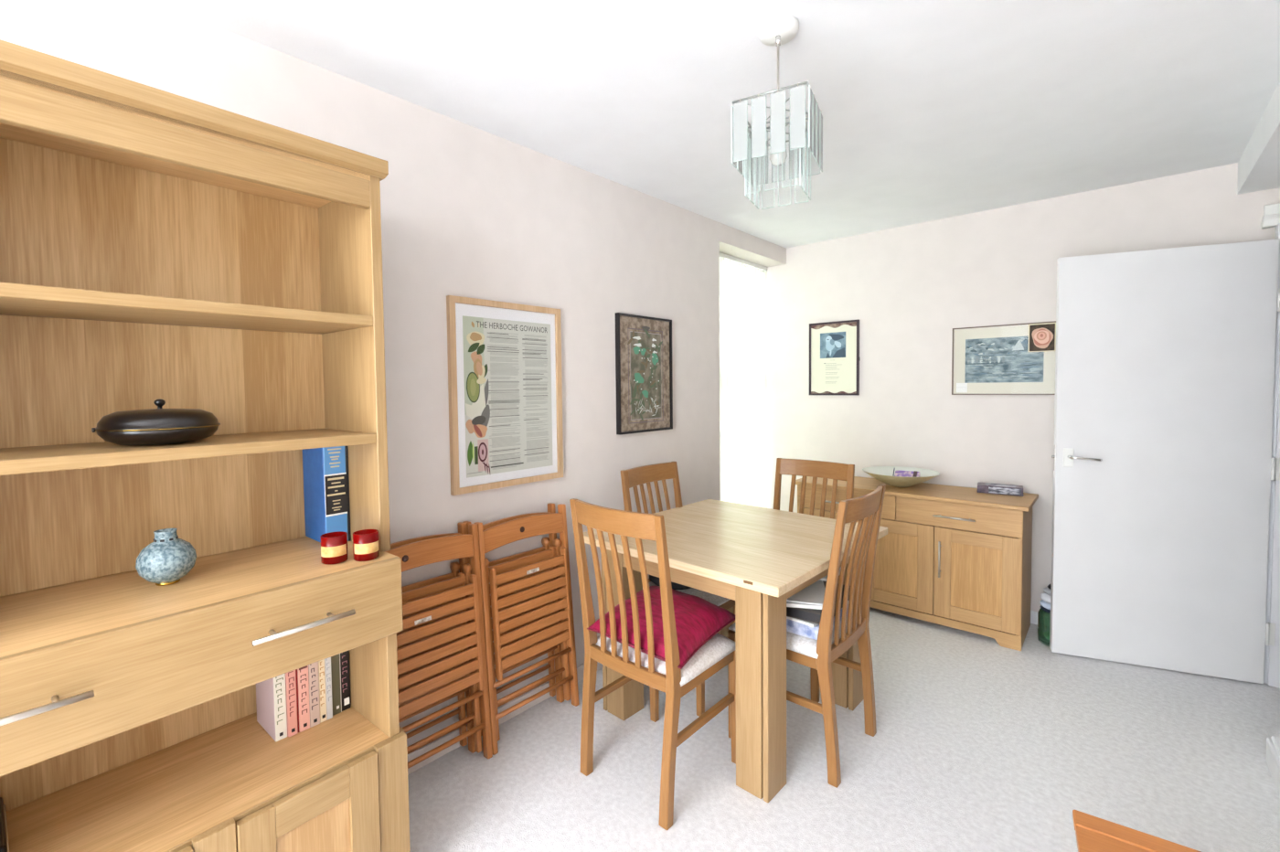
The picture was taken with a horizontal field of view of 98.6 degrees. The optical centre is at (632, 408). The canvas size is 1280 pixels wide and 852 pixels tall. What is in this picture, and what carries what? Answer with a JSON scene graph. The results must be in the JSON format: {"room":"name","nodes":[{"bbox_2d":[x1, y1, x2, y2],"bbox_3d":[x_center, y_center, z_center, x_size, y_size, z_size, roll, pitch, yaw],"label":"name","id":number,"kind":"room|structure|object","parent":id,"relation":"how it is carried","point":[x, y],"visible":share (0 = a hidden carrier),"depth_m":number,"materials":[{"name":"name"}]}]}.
{"room":"dining room","nodes":[
{"label":"dining room","id":0,"kind":"room"},
{"bbox_2d":[0,0,786,746],"bbox_3d":[-2.114,0.179,0.709,0.300,2.382,9.416,1,3,42],"label":"wall","id":1,"kind":"structure","parent":0,"point":[466,210],"depth_m":2.14,"materials":[{"name":"paint"}]},
{"bbox_2d":[446,295,563,495],"bbox_3d":[-0.504,-0.058,2.255,0.022,0.746,0.538,1,3,42],"label":"picture","id":2,"kind":"object","parent":1,"relation":"attached to","point":[505,384],"visible":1,"depth_m":2.23,"materials":[{"name":"oak wood"},{"name":"glass"},{"name":"paper"}]},
{"bbox_2d":[407,661,602,775],"bbox_3d":[-0.179,1.236,2.659,0.013,0.070,2.221,1,3,42],"label":"baseboard","id":3,"kind":"structure","parent":1,"relation":"attached to","point":[441,741],"depth_m":2.25,"materials":[{"name":"paint"}]},
{"bbox_2d":[615,312,672,435],"bbox_3d":[0.066,-0.180,2.884,0.024,0.602,0.429,1,3,42],"label":"picture","id":4,"kind":"object","parent":1,"relation":"attached to","point":[644,369],"visible":1,"depth_m":2.87,"materials":[{"name":"brown paper"}]},
{"bbox_2d":[719,252,767,508],"bbox_3d":[0.722,0.028,3.885,0.032,2.166,0.875,1,3,42],"label":"window","id":5,"kind":"structure","parent":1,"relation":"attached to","point":[742,283],"depth_m":3.94,"materials":[{"name":"white glass"}]},
{"bbox_2d":[149,0,1279,248],"bbox_3d":[-0.810,-1.031,-0.456,4.050,0.100,9.716,1,3,42],"label":"ceiling","id":6,"kind":"structure","parent":0,"point":[932,110],"depth_m":1.83,"materials":[{"name":"paint"}]},
{"bbox_2d":[731,13,822,209],"bbox_3d":[0.412,-0.838,1.560,0.211,0.474,0.211,1,3,29],"label":"pendant lamp","id":7,"kind":"object","parent":6,"relation":"hanging from","point":[776,30],"visible":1,"depth_m":1.51,"materials":[{"name":"white glass"}]},
{"bbox_2d":[407,607,1279,851],"bbox_3d":[-0.783,1.448,-0.357,4.050,0.100,9.716,1,3,42],"label":"floor","id":8,"kind":"structure","parent":0,"point":[979,744],"depth_m":1.96,"materials":[{"name":"carpet"}]},
{"bbox_2d":[0,39,410,851],"bbox_3d":[-1.058,0.344,1.230,0.500,1.986,0.968,1,3,40],"label":"bookcase","id":9,"kind":"object","parent":8,"relation":"on","point":[155,243],"visible":0.89,"depth_m":1.30,"materials":[{"name":"brown wood"}]},
{"bbox_2d":[0,797,9,851],"bbox_3d":[-1.340,0.869,1.076,0.220,0.050,0.152,1,3,40],"label":"case","id":10,"kind":"object","parent":9,"relation":"on","point":[4,837],"visible":1,"depth_m":1.11,"materials":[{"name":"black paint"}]},
{"bbox_2d":[91,398,220,445],"bbox_3d":[-1.088,0.028,1.264,0.220,0.102,0.224,1,3,40],"label":"lidded dish","id":11,"kind":"object","parent":9,"relation":"on","point":[159,426],"visible":1,"depth_m":1.19,"materials":[{"name":"black ceramic"}]},
{"bbox_2d":[96,425,218,445],"bbox_3d":[-1.086,0.061,1.266,0.214,0.037,0.214,1,3,40],"label":"bowl","id":12,"kind":"object","parent":11,"relation":"attached to","point":[118,434],"depth_m":1.19,"materials":[{"name":"black ceramic"}]},
{"bbox_2d":[135,527,196,586],"bbox_3d":[-1.083,0.343,1.278,0.110,0.123,0.110,1,3,40],"label":"vase","id":13,"kind":"object","parent":9,"relation":"on","point":[168,559],"visible":1,"depth_m":1.25,"materials":[{"name":"ceramic"}]},
{"bbox_2d":[256,673,287,741],"bbox_3d":[-0.987,0.751,1.496,0.146,0.245,0.028,1,3,40],"label":"book","id":14,"kind":"object","parent":9,"relation":"on","point":[271,698],"visible":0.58,"depth_m":1.46,"materials":[{"name":"beige paper"}]},
{"bbox_2d":[275,676,283,736],"bbox_3d":[-0.931,0.747,1.448,0.001,0.235,0.020,1,3,40],"label":"print","id":15,"kind":"object","parent":14,"relation":"attached to","point":[282,733],"depth_m":1.45},
{"bbox_2d":[285,670,298,736],"bbox_3d":[-0.968,0.750,1.514,0.152,0.245,0.022,1,3,40],"label":"book","id":16,"kind":"object","parent":9,"relation":"on","point":[290,677],"visible":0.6,"depth_m":1.47,"materials":[{"name":"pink paper"}]},
{"bbox_2d":[288,671,295,732],"bbox_3d":[-0.909,0.756,1.465,0.001,0.215,0.015,1,3,40],"label":"print","id":17,"kind":"object","parent":16,"relation":"attached to","point":[293,730],"depth_m":1.46},
{"bbox_2d":[295,669,299,732],"bbox_3d":[-0.960,0.752,1.526,0.149,0.240,0.005,1,3,40],"label":"book","id":18,"kind":"object","parent":9,"relation":"on","point":[296,679],"visible":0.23,"depth_m":1.48,"materials":[{"name":"red paper"}]},
{"bbox_2d":[297,665,309,732],"bbox_3d":[-0.949,0.749,1.536,0.152,0.245,0.025,1,3,40],"label":"book","id":19,"kind":"object","parent":9,"relation":"on","point":[303,672],"visible":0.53,"depth_m":1.49,"materials":[{"name":"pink paper"}]},
{"bbox_2d":[298,665,307,727],"bbox_3d":[-0.890,0.745,1.488,0.001,0.235,0.021,1,3,39],"label":"print","id":20,"kind":"object","parent":19,"relation":"attached to","point":[305,724],"depth_m":1.49},
{"bbox_2d":[308,661,319,727],"bbox_3d":[-0.933,0.748,1.556,0.152,0.245,0.024,1,3,40],"label":"book","id":21,"kind":"object","parent":9,"relation":"on","point":[313,668],"visible":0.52,"depth_m":1.51,"materials":[{"name":"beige paper"}]},
{"bbox_2d":[309,664,318,723],"bbox_3d":[-0.874,0.744,1.507,0.001,0.235,0.024,1,3,39],"label":"print","id":22,"kind":"object","parent":21,"relation":"attached to","point":[314,720],"depth_m":1.51},
{"bbox_2d":[318,659,326,723],"bbox_3d":[-0.920,0.747,1.573,0.150,0.245,0.017,1,3,40],"label":"book","id":23,"kind":"object","parent":9,"relation":"on","point":[321,664],"visible":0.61,"depth_m":1.53,"materials":[{"name":"beige paper"}]},
{"bbox_2d":[320,661,325,718],"bbox_3d":[-0.862,0.753,1.525,0.001,0.215,0.012,1,3,39],"label":"print","id":24,"kind":"object","parent":23,"relation":"attached to","point":[324,716],"depth_m":1.53},
{"bbox_2d":[302,446,351,542],"bbox_3d":[-0.913,0.246,1.637,0.159,0.285,0.068,1,3,40],"label":"book","id":25,"kind":"object","parent":9,"relation":"on","point":[325,470],"visible":0.74,"depth_m":1.59,"materials":[{"name":"blue paper"}]},
{"bbox_2d":[324,657,332,719],"bbox_3d":[-0.909,0.747,1.586,0.150,0.245,0.016,1,3,40],"label":"book","id":26,"kind":"object","parent":9,"relation":"on","point":[327,661],"visible":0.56,"depth_m":1.54,"materials":[{"name":"grey paper"}]},
{"bbox_2d":[325,658,331,701],"bbox_3d":[-0.851,0.732,1.538,0.001,0.173,0.011,1,3,39],"label":"print","id":27,"kind":"object","parent":26,"relation":"attached to","point":[325,658],"depth_m":1.54},
{"bbox_2d":[320,531,348,565],"bbox_3d":[-0.773,0.360,1.424,0.061,0.070,0.061,-2,2,-22],"label":"candle jar","id":28,"kind":"object","parent":9,"relation":"on","point":[334,545],"visible":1,"depth_m":1.40,"materials":[{"name":"red glass"}]},
{"bbox_2d":[330,653,341,715],"bbox_3d":[-0.898,0.746,1.605,0.142,0.245,0.025,1,3,40],"label":"book","id":29,"kind":"object","parent":9,"relation":"on","point":[335,660],"visible":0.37,"depth_m":1.56,"materials":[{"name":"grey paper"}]},
{"bbox_2d":[339,650,350,712],"bbox_3d":[-0.883,0.744,1.625,0.141,0.247,0.026,1,3,40],"label":"book","id":30,"kind":"object","parent":9,"relation":"on","point":[344,658],"visible":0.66,"depth_m":1.58,"materials":[{"name":"black paper"}]},
{"bbox_2d":[341,655,349,705],"bbox_3d":[-0.828,0.748,1.581,0.001,0.213,0.018,1,3,40],"label":"print","id":31,"kind":"object","parent":30,"relation":"attached to","point":[346,700],"depth_m":1.58},
{"bbox_2d":[352,529,379,561],"bbox_3d":[-0.702,0.359,1.447,0.061,0.070,0.061,-2,3,-33],"label":"candle jar","id":32,"kind":"object","parent":9,"relation":"on","point":[366,548],"visible":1,"depth_m":1.42,"materials":[{"name":"red glass"}]},
{"bbox_2d":[390,522,475,754],"bbox_3d":[-0.765,0.872,1.928,0.095,0.868,0.435,1,3,42],"label":"folding chair","id":33,"kind":"object","parent":8,"relation":"on","point":[454,567],"visible":0.23,"depth_m":1.99,"materials":[{"name":"brown wood"}]},
{"bbox_2d":[384,523,492,768],"bbox_3d":[-0.709,0.873,1.902,0.110,0.867,0.435,1,3,42],"label":"folding chair","id":34,"kind":"object","parent":8,"relation":"on","point":[412,555],"visible":0.6,"depth_m":1.93,"materials":[{"name":"brown wood"}]},
{"bbox_2d":[463,502,564,734],"bbox_3d":[-0.475,0.856,2.253,0.095,0.868,0.435,1,3,42],"label":"folding chair","id":35,"kind":"object","parent":8,"relation":"on","point":[559,692],"visible":0.32,"depth_m":2.29,"materials":[{"name":"brown wood"}]},
{"bbox_2d":[473,503,579,755],"bbox_3d":[-0.419,0.856,2.232,0.110,0.867,0.435,1,3,42],"label":"folding chair","id":36,"kind":"object","parent":8,"relation":"on","point":[497,536],"visible":0.97,"depth_m":2.19,"materials":[{"name":"brown wood"}]},
{"bbox_2d":[569,498,735,830],"bbox_3d":[0.078,0.802,1.951,0.417,0.987,0.475,1,3,42],"label":"dining chair","id":37,"kind":"object","parent":8,"relation":"on","point":[719,652],"visible":0.87,"depth_m":1.81,"materials":[{"name":"brown wood"}]},
{"bbox_2d":[586,586,735,669],"bbox_3d":[0.110,0.754,1.977,0.402,0.137,0.384,1,3,38],"label":"cushion","id":38,"kind":"object","parent":37,"relation":"on","point":[698,620],"visible":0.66,"depth_m":1.89,"materials":[{"name":"fabric"}]},
{"bbox_2d":[620,461,735,716],"bbox_3d":[0.240,0.776,2.571,0.475,0.987,0.417,1,3,42],"label":"dining chair","id":39,"kind":"object","parent":8,"relation":"on","point":[633,477],"visible":0.23,"depth_m":2.63,"materials":[{"name":"brown wood"}]},
{"bbox_2d":[649,575,690,589],"bbox_3d":[0.197,0.736,2.504,0.250,0.106,0.250,1,3,30],"label":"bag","id":40,"kind":"object","parent":39,"relation":"on","point":[655,580],"visible":0.12,"depth_m":2.40,"materials":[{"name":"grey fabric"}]},
{"bbox_2d":[583,499,887,803],"bbox_3d":[0.433,0.897,2.357,0.938,0.757,0.956,2,3,43],"label":"dining table","id":41,"kind":"object","parent":8,"relation":"on","point":[756,558],"visible":0.66,"depth_m":1.96,"materials":[{"name":"brown wood"}]},
{"bbox_2d":[733,458,854,702],"bbox_3d":[0.789,0.766,2.662,0.417,0.987,0.475,1,3,42],"label":"dining chair","id":42,"kind":"object","parent":8,"relation":"on","point":[825,470],"visible":0.24,"depth_m":2.78,"materials":[{"name":"brown wood"}]},
{"bbox_2d":[727,484,885,788],"bbox_3d":[0.682,0.789,2.124,0.475,0.987,0.417,1,3,42],"label":"dining chair","id":43,"kind":"object","parent":8,"relation":"on","point":[819,654],"visible":0.68,"depth_m":1.94,"materials":[{"name":"brown wood"}]},
{"bbox_2d":[786,604,848,639],"bbox_3d":[0.661,0.777,2.116,0.261,0.046,0.330,1,3,39],"label":"newspaper","id":44,"kind":"object","parent":43,"relation":"on","point":[792,626],"visible":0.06,"depth_m":1.96,"materials":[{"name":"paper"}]},
{"bbox_2d":[786,600,848,627],"bbox_3d":[0.653,0.748,2.114,0.251,0.010,0.320,2,3,45],"label":"magazine","id":45,"kind":"object","parent":44,"relation":"on","point":[812,624],"visible":0.17,"depth_m":1.94,"materials":[{"name":"white paper"}]},
{"bbox_2d":[786,580,850,624],"bbox_3d":[0.657,0.722,2.110,0.271,0.040,0.330,1,3,36],"label":"folder","id":46,"kind":"object","parent":45,"relation":"on","point":[812,615],"visible":0.06,"depth_m":1.95,"materials":[{"name":"black plastic"}]},
{"bbox_2d":[786,579,825,609],"bbox_3d":[0.605,0.686,2.081,0.240,0.034,0.260,0,2,13],"label":"open booklet","id":47,"kind":"object","parent":46,"relation":"on","point":[812,596],"visible":0.25,"depth_m":1.98,"materials":[{"name":"white paper"}]},
{"bbox_2d":[820,566,841,581],"bbox_3d":[0.728,0.657,2.270,0.241,0.032,0.150,1,3,36],"label":"booklet","id":48,"kind":"object","parent":46,"relation":"on","point":[825,578],"visible":0.03,"depth_m":2.17,"materials":[{"name":"grey"}]},
{"bbox_2d":[795,476,1038,650],"bbox_3d":[1.653,0.848,3.345,1.266,0.749,0.443,1,3,42],"label":"sideboard","id":49,"kind":"object","parent":8,"relation":"on","point":[959,558],"visible":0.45,"depth_m":3.02,"materials":[{"name":"brown wood"}]},
{"bbox_2d":[862,466,939,487],"bbox_3d":[1.630,0.427,3.359,0.430,0.092,0.430,1,3,42],"label":"bowl","id":50,"kind":"object","parent":49,"relation":"on","point":[885,474],"visible":0.98,"depth_m":3.32,"materials":[{"name":"white ceramic"}]},
{"bbox_2d":[894,469,920,477],"bbox_3d":[1.659,0.406,3.330,0.138,0.057,0.078,1,3,33],"label":"packet","id":51,"kind":"object","parent":50,"relation":"in","point":[910,474],"visible":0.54,"depth_m":3.32,"materials":[{"name":"purple"}]},
{"bbox_2d":[977,481,1023,496],"bbox_3d":[2.078,0.455,3.115,0.215,0.047,0.101,1,3,34],"label":"patterned box","id":52,"kind":"object","parent":49,"relation":"on","point":[982,487],"visible":1,"depth_m":3.08,"materials":[{"name":"cardboard"}]},
{"bbox_2d":[985,482,1015,487],"bbox_3d":[2.080,0.432,3.113,0.140,0.001,0.088,1,3,34],"label":"print","id":53,"kind":"object","parent":52,"relation":"on","point":[987,485],"depth_m":3.11},
{"bbox_2d":[988,486,1021,495],"bbox_3d":[2.069,0.457,3.062,0.150,0.034,0.002,1,3,34],"label":"print","id":54,"kind":"object","parent":52,"relation":"attached to","point":[997,490],"depth_m":3.06},
{"bbox_2d":[1037,608,1050,645],"bbox_3d":[2.212,1.149,2.893,0.134,0.172,0.134,1,3,42],"label":"glass jar","id":55,"kind":"object","parent":8,"relation":"on","point":[1043,634],"visible":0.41,"depth_m":2.90,"materials":[{"name":"green glass"}]},
{"bbox_2d":[1039,605,1050,613],"bbox_3d":[2.212,1.054,2.888,0.124,0.022,0.108,1,3,42],"label":"folded cloth","id":56,"kind":"object","parent":55,"relation":"on","point":[1040,606],"visible":0.23,"depth_m":2.88,"materials":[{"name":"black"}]},
{"bbox_2d":[1040,599,1050,609],"bbox_3d":[2.213,1.032,2.886,0.126,0.036,0.103,1,3,42],"label":"folded cloth","id":57,"kind":"object","parent":56,"relation":"on","point":[1043,603],"visible":0.34,"depth_m":2.88,"materials":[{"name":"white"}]},
{"bbox_2d":[1040,593,1050,604],"bbox_3d":[2.215,0.997,2.883,0.128,0.044,0.107,1,3,42],"label":"folded cloth","id":58,"kind":"object","parent":57,"relation":"on","point":[1045,597],"visible":0.31,"depth_m":2.88,"materials":[{"name":"white fabric"}]},
{"bbox_2d":[1043,587,1050,596],"bbox_3d":[2.215,0.962,2.881,0.107,0.036,0.095,1,3,42],"label":"folded cloth","id":59,"kind":"object","parent":58,"relation":"on","point":[1047,591],"visible":0.24,"depth_m":2.88,"materials":[{"name":"grey fabric"}]},
{"bbox_2d":[1072,810,1201,851],"bbox_3d":[0.975,1.105,0.857,0.420,0.450,0.550,1,3,34],"label":"side table","id":60,"kind":"object","parent":8,"relation":"on","point":[1093,834],"visible":1,"depth_m":1.11,"materials":[{"name":"brown wood"}]},
{"bbox_2d":[766,162,1279,614],"bbox_3d":[2.411,0.035,3.050,3.900,2.382,0.120,1,3,42],"label":"wall","id":61,"kind":"structure","parent":0,"point":[908,287],"depth_m":3.37,"materials":[{"name":"paint"}]},
{"bbox_2d":[809,320,859,395],"bbox_3d":[1.403,-0.350,3.843,0.354,0.512,0.020,1,3,42],"label":"picture","id":62,"kind":"object","parent":61,"relation":"attached to","point":[834,346],"visible":1,"depth_m":3.84,"materials":[{"name":"grey paper"}]},
{"bbox_2d":[951,320,1055,394],"bbox_3d":[2.140,-0.282,3.185,0.512,0.404,0.018,1,3,42],"label":"landscape picture","id":63,"kind":"object","parent":61,"relation":"attached to","point":[989,359],"visible":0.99,"depth_m":3.19,"materials":[{"name":"white paper"}]},
{"bbox_2d":[1028,322,1055,351],"bbox_3d":[2.268,-0.394,3.051,0.122,0.156,0.003,1,3,42],"label":"postcard","id":64,"kind":"object","parent":63,"relation":"attached to","point":[1041,336],"visible":0.98,"depth_m":3.05,"materials":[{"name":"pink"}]},
{"bbox_2d":[1030,610,1050,627],"bbox_3d":[2.045,1.183,3.347,2.400,0.070,0.013,1,3,42],"label":"baseboard","id":65,"kind":"structure","parent":61,"relation":"attached to","point":[1033,614],"depth_m":3.12,"materials":[{"name":"white paint"}]},
{"bbox_2d":[1260,202,1279,229],"bbox_3d":[2.882,-0.870,2.464,0.084,0.105,0.054,1,3,42],"label":"sensor","id":66,"kind":"object","parent":61,"relation":"attached to","point":[1271,218],"visible":1,"depth_m":2.47,"materials":[{"name":"white plastic"}]},
{"bbox_3d":[-0.190,0.224,-0.951,0.120,2.382,9.316,1,3,42],"label":"wall","id":67,"kind":"structure","parent":0,"visible":0},
{"bbox_2d":[1049,238,1279,683],"bbox_3d":[2.468,0.248,2.571,0.819,1.977,0.097,0,3,24],"label":"door","id":68,"kind":"structure","parent":67,"relation":"in","point":[1164,466],"depth_m":2.57,"materials":[{"name":"paint"}]},
{"bbox_2d":[1237,81,1279,194],"bbox_3d":[-0.230,-0.894,-0.971,0.194,0.146,9.316,1,3,42],"label":"beam","id":69,"kind":"structure","parent":67,"relation":"attached to","point":[1259,164],"depth_m":2.20,"materials":[{"name":"paint"}]},
{"bbox_2d":[1263,223,1279,688],"bbox_3d":[2.639,0.228,2.170,0.078,2.060,0.815,1,3,42],"label":"trim","id":70,"kind":"structure","parent":67,"relation":"attached to","point":[1271,675],"depth_m":2.45,"materials":[{"name":"white paint"}]},
{"bbox_2d":[1265,736,1279,799],"bbox_3d":[1.477,1.266,1.057,0.042,0.102,2.450,1,3,42],"label":"baseboard","id":71,"kind":"structure","parent":67,"relation":"attached to","point":[1273,745],"depth_m":1.90,"materials":[{"name":"white paint"}]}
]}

